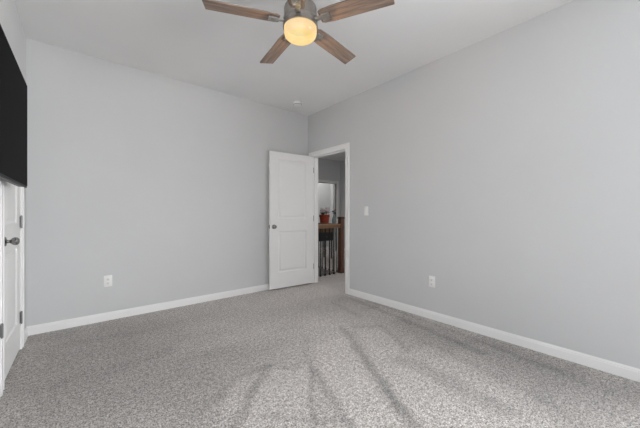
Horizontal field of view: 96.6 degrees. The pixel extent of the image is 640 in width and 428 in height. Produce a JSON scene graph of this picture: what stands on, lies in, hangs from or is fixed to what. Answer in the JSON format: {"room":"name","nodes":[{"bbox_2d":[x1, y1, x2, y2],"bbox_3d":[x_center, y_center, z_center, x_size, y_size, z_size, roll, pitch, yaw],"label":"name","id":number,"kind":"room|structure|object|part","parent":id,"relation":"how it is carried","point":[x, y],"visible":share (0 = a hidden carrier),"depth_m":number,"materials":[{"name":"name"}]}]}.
{"room":"empty bedroom","nodes":[
{"label":"empty bedroom","id":0,"kind":"room"},
{"bbox_2d":[0,0,25,329],"bbox_3d":[-0.724,-0.250,0.140,0.140,2.760,6.582,0,0,-40],"label":"wall","id":1,"kind":"structure","parent":0,"point":[10,21],"depth_m":2.27,"materials":[{"name":"paint"}]},
{"bbox_2d":[0,179,23,396],"bbox_3d":[-2.264,0.062,2.050,0.110,2.116,0.891,0,0,-40],"label":"trim","id":2,"kind":"structure","parent":1,"relation":"attached to","point":[2,182],"depth_m":1.81,"materials":[{"name":"paint"}]},
{"bbox_2d":[0,24,26,187],"bbox_3d":[-1.729,-0.555,1.527,0.093,0.735,1.290,0,0,-40],"label":"television","id":3,"kind":"object","parent":1,"relation":"attached to","point":[13,86],"visible":1,"depth_m":1.61,"materials":[{"name":"black plastic"}]},
{"bbox_2d":[5,181,22,378],"bbox_3d":[-2.247,0.096,2.106,0.108,2.022,0.704,0,0,-40],"label":"door","id":4,"kind":"structure","parent":1,"relation":"in","point":[12,192],"depth_m":2.10,"materials":[{"name":"paint"}]},
{"bbox_3d":[-2.051,0.182,1.898,0.073,0.066,0.066,0,0,-40],"label":"knob","id":5,"kind":"part","parent":4,"relation":"part of","materials":[{"name":"silver metal"}]},
{"bbox_2d":[24,327,27,343],"bbox_3d":[-2.604,1.078,2.515,0.014,0.084,0.256,0,0,-40],"label":"baseboard","id":6,"kind":"structure","parent":1,"relation":"attached to","point":[26,328],"depth_m":2.54,"materials":[{"name":"paint"}]},
{"bbox_2d":[26,38,307,326],"bbox_3d":[-1.488,-0.250,3.709,3.258,2.760,0.120,0,0,-40],"label":"wall","id":7,"kind":"structure","parent":0,"point":[157,184],"depth_m":3.18,"materials":[{"name":"paint"}]},
{"bbox_2d":[104,275,111,286],"bbox_3d":[-2.234,0.707,3.004,0.072,0.118,0.009,0,0,-40],"label":"wall outlet","id":8,"kind":"object","parent":7,"relation":"attached to","point":[107,279],"visible":1,"depth_m":3.00,"materials":[{"name":"white plastic"}]},
{"bbox_2d":[27,284,268,335],"bbox_3d":[-1.445,1.078,3.658,3.258,0.084,0.014,0,0,-40],"label":"baseboard","id":9,"kind":"structure","parent":7,"relation":"attached to","point":[69,323],"depth_m":3.15,"materials":[{"name":"paint"}]},
{"bbox_2d":[14,0,572,160],"bbox_3d":[0.852,-1.680,3.893,7.387,0.120,10.390,0,0,-40],"label":"ceiling","id":10,"kind":"structure","parent":0,"point":[182,40],"depth_m":2.65,"materials":[{"name":"paint"}]},
{"bbox_2d":[293,101,301,106],"bbox_3d":[-0.324,-1.595,4.130,0.132,0.050,0.132,0,0,-40],"label":"smoke detector","id":11,"kind":"object","parent":10,"relation":"attached to","point":[295,103],"visible":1,"depth_m":4.09,"materials":[{"name":"white plastic"}]},
{"bbox_2d":[202,0,394,63],"bbox_3d":[-0.150,-1.432,2.053,1.250,0.376,1.239,0,0,-40],"label":"ceiling fan","id":12,"kind":"object","parent":10,"relation":"hanging from","point":[300,18],"visible":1,"depth_m":1.94,"materials":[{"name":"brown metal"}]},
{"bbox_3d":[-0.521,-1.360,1.912,0.496,0.009,0.122,0,11,-16],"label":"blade","id":13,"kind":"part","parent":12,"relation":"part of","materials":[{"name":"brown wood"}]},
{"bbox_3d":[-0.353,-1.360,2.361,0.122,0.009,0.496,-13,7,-32],"label":"blade","id":14,"kind":"part","parent":12,"relation":"part of","materials":[{"name":"brown wood"}]},
{"bbox_3d":[-0.163,-1.360,1.628,0.122,0.009,0.496,11,1,3],"label":"blade","id":15,"kind":"part","parent":12,"relation":"part of","materials":[{"name":"brown wood"}]},
{"bbox_3d":[-0.139,-1.292,2.025,0.233,0.074,0.233,0,0,-40],"label":"lamp shade","id":16,"kind":"part","parent":12,"relation":"part of","materials":[{"name":"glass"}]},
{"bbox_3d":[0.114,-1.360,2.332,0.122,0.009,0.496,-14,-9,39],"label":"blade","id":17,"kind":"part","parent":12,"relation":"part of","materials":[{"name":"brown wood"}]},
{"bbox_3d":[0.227,-1.360,1.869,0.496,0.009,0.122,0,-11,23],"label":"blade","id":18,"kind":"part","parent":12,"relation":"part of","materials":[{"name":"brown wood"}]},
{"bbox_2d":[0,283,639,427],"bbox_3d":[0.573,1.120,1.221,3.278,0.001,6.382,0,0,-40],"label":"floor","id":19,"kind":"structure","parent":0,"point":[309,355],"depth_m":2.00,"materials":[{"name":"carpet"}]},
{"bbox_2d":[318,183,333,246],"bbox_3d":[-0.190,-0.130,8.928,2.340,3.000,1.040,0,0,-40],"label":"wall","id":20,"kind":"structure","parent":0,"point":[325,191],"depth_m":9.81,"materials":[{"name":"paint"}]},
{"bbox_2d":[318,158,339,250],"bbox_3d":[-0.326,-0.130,8.060,3.860,3.000,0.120,0,0,-40],"label":"wall","id":21,"kind":"structure","parent":0,"point":[328,169],"depth_m":8.52,"materials":[{"name":"paint"}]},
{"bbox_2d":[318,179,338,250],"bbox_3d":[0.153,0.062,8.448,0.969,2.116,0.139,0,0,-40],"label":"trim","id":22,"kind":"structure","parent":21,"relation":"attached to","point":[319,180],"depth_m":8.68,"materials":[{"name":"paint"}]},
{"bbox_2d":[314,246,344,292],"bbox_3d":[0.813,1.245,6.562,3.929,0.250,6.040,0,0,-40],"label":"floor","id":23,"kind":"structure","parent":0,"point":[336,281],"depth_m":5.19,"materials":[{"name":"carpet"}]},
{"bbox_2d":[319,228,333,258],"bbox_3d":[-0.121,0.730,7.017,0.920,0.780,0.395,0,0,-40],"label":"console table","id":24,"kind":"object","parent":23,"relation":"on","point":[327,229],"visible":0.4,"depth_m":7.10,"materials":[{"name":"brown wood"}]},
{"bbox_3d":[0.101,0.892,7.400,0.026,0.456,0.026,0,0,-40],"label":"leg","id":25,"kind":"part","parent":24,"relation":"part of","materials":[{"name":"black paint"}]},
{"bbox_2d":[319,208,329,222],"bbox_3d":[0.099,0.084,7.205,0.296,0.512,0.278,0,0,-40],"label":"potted plant","id":26,"kind":"object","parent":24,"relation":"on","point":[324,218],"visible":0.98,"depth_m":7.13,"materials":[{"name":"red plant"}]},
{"bbox_3d":[0.112,0.177,7.214,0.264,0.325,0.264,0,0,-40],"label":"pot","id":27,"kind":"part","parent":26,"relation":"part of","materials":[{"name":"ceramic"}]},
{"bbox_3d":[0.150,0.555,7.028,0.410,0.180,0.010,0,0,-40],"label":"drawer","id":28,"kind":"part","parent":24,"relation":"part of","materials":[{"name":"black paint"}]},
{"bbox_2d":[332,209,335,223],"bbox_3d":[0.266,0.049,5.315,0.098,0.271,0.095,0,0,-40],"label":"vase","id":29,"kind":"object","parent":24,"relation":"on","point":[334,217],"visible":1,"depth_m":5.29,"materials":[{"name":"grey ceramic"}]},
{"bbox_2d":[318,217,343,276],"bbox_3d":[-0.644,0.587,6.100,0.861,1.066,2.483,0,0,-40],"label":"stair railing","id":30,"kind":"object","parent":23,"relation":"on","point":[340,225],"visible":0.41,"depth_m":5.38,"materials":[{"name":"brown wood"}]},
{"bbox_3d":[0.073,0.223,5.158,0.757,0.076,0.084,0,0,-40],"label":"handrail","id":31,"kind":"part","parent":30,"relation":"part of","materials":[{"name":"brown wood"}]},
{"bbox_3d":[0.399,0.603,5.429,0.092,1.035,0.092,0,0,-40],"label":"newel post","id":32,"kind":"part","parent":30,"relation":"part of","materials":[{"name":"brown wood"}]},
{"bbox_2d":[340,160,344,247],"bbox_3d":[2.144,-0.130,7.033,0.120,3.000,4.860,0,0,-40],"label":"wall","id":33,"kind":"structure","parent":0,"point":[342,163],"depth_m":8.69,"materials":[{"name":"paint"}]},
{"bbox_2d":[308,0,639,368],"bbox_3d":[1.053,-0.130,3.299,0.119,3.000,9.160,0,0,-40],"label":"wall","id":34,"kind":"structure","parent":0,"point":[502,168],"depth_m":2.43,"materials":[{"name":"paint"}]},
{"bbox_2d":[309,142,349,293],"bbox_3d":[0.160,0.062,4.356,0.137,2.116,0.913,0,0,-40],"label":"trim","id":35,"kind":"structure","parent":34,"relation":"attached to","point":[345,147],"depth_m":4.18,"materials":[{"name":"paint"}]},
{"bbox_2d":[269,151,312,289],"bbox_3d":[-0.424,0.091,4.374,0.784,2.022,0.139,0,0,-36],"label":"door","id":36,"kind":"structure","parent":35,"relation":"attached to","point":[290,175],"depth_m":4.33,"materials":[{"name":"paint"}]},
{"bbox_2d":[364,206,367,214],"bbox_3d":[0.606,-0.040,3.735,0.010,0.118,0.072,0,0,-40],"label":"light switch","id":37,"kind":"object","parent":34,"relation":"attached to","point":[365,207],"visible":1,"depth_m":3.73,"materials":[{"name":"white plastic"}]},
{"bbox_2d":[429,276,434,287],"bbox_3d":[1.190,0.720,3.034,0.009,0.118,0.072,0,0,-40],"label":"wall outlet","id":38,"kind":"object","parent":34,"relation":"attached to","point":[431,278],"visible":1,"depth_m":3.03,"materials":[{"name":"white plastic"}]},
{"bbox_2d":[349,289,639,381],"bbox_3d":[2.134,1.078,1.897,0.014,0.084,5.383,0,0,-40],"label":"baseboard","id":39,"kind":"structure","parent":34,"relation":"attached to","point":[611,367],"depth_m":2.42,"materials":[{"name":"paint"}]}
]}

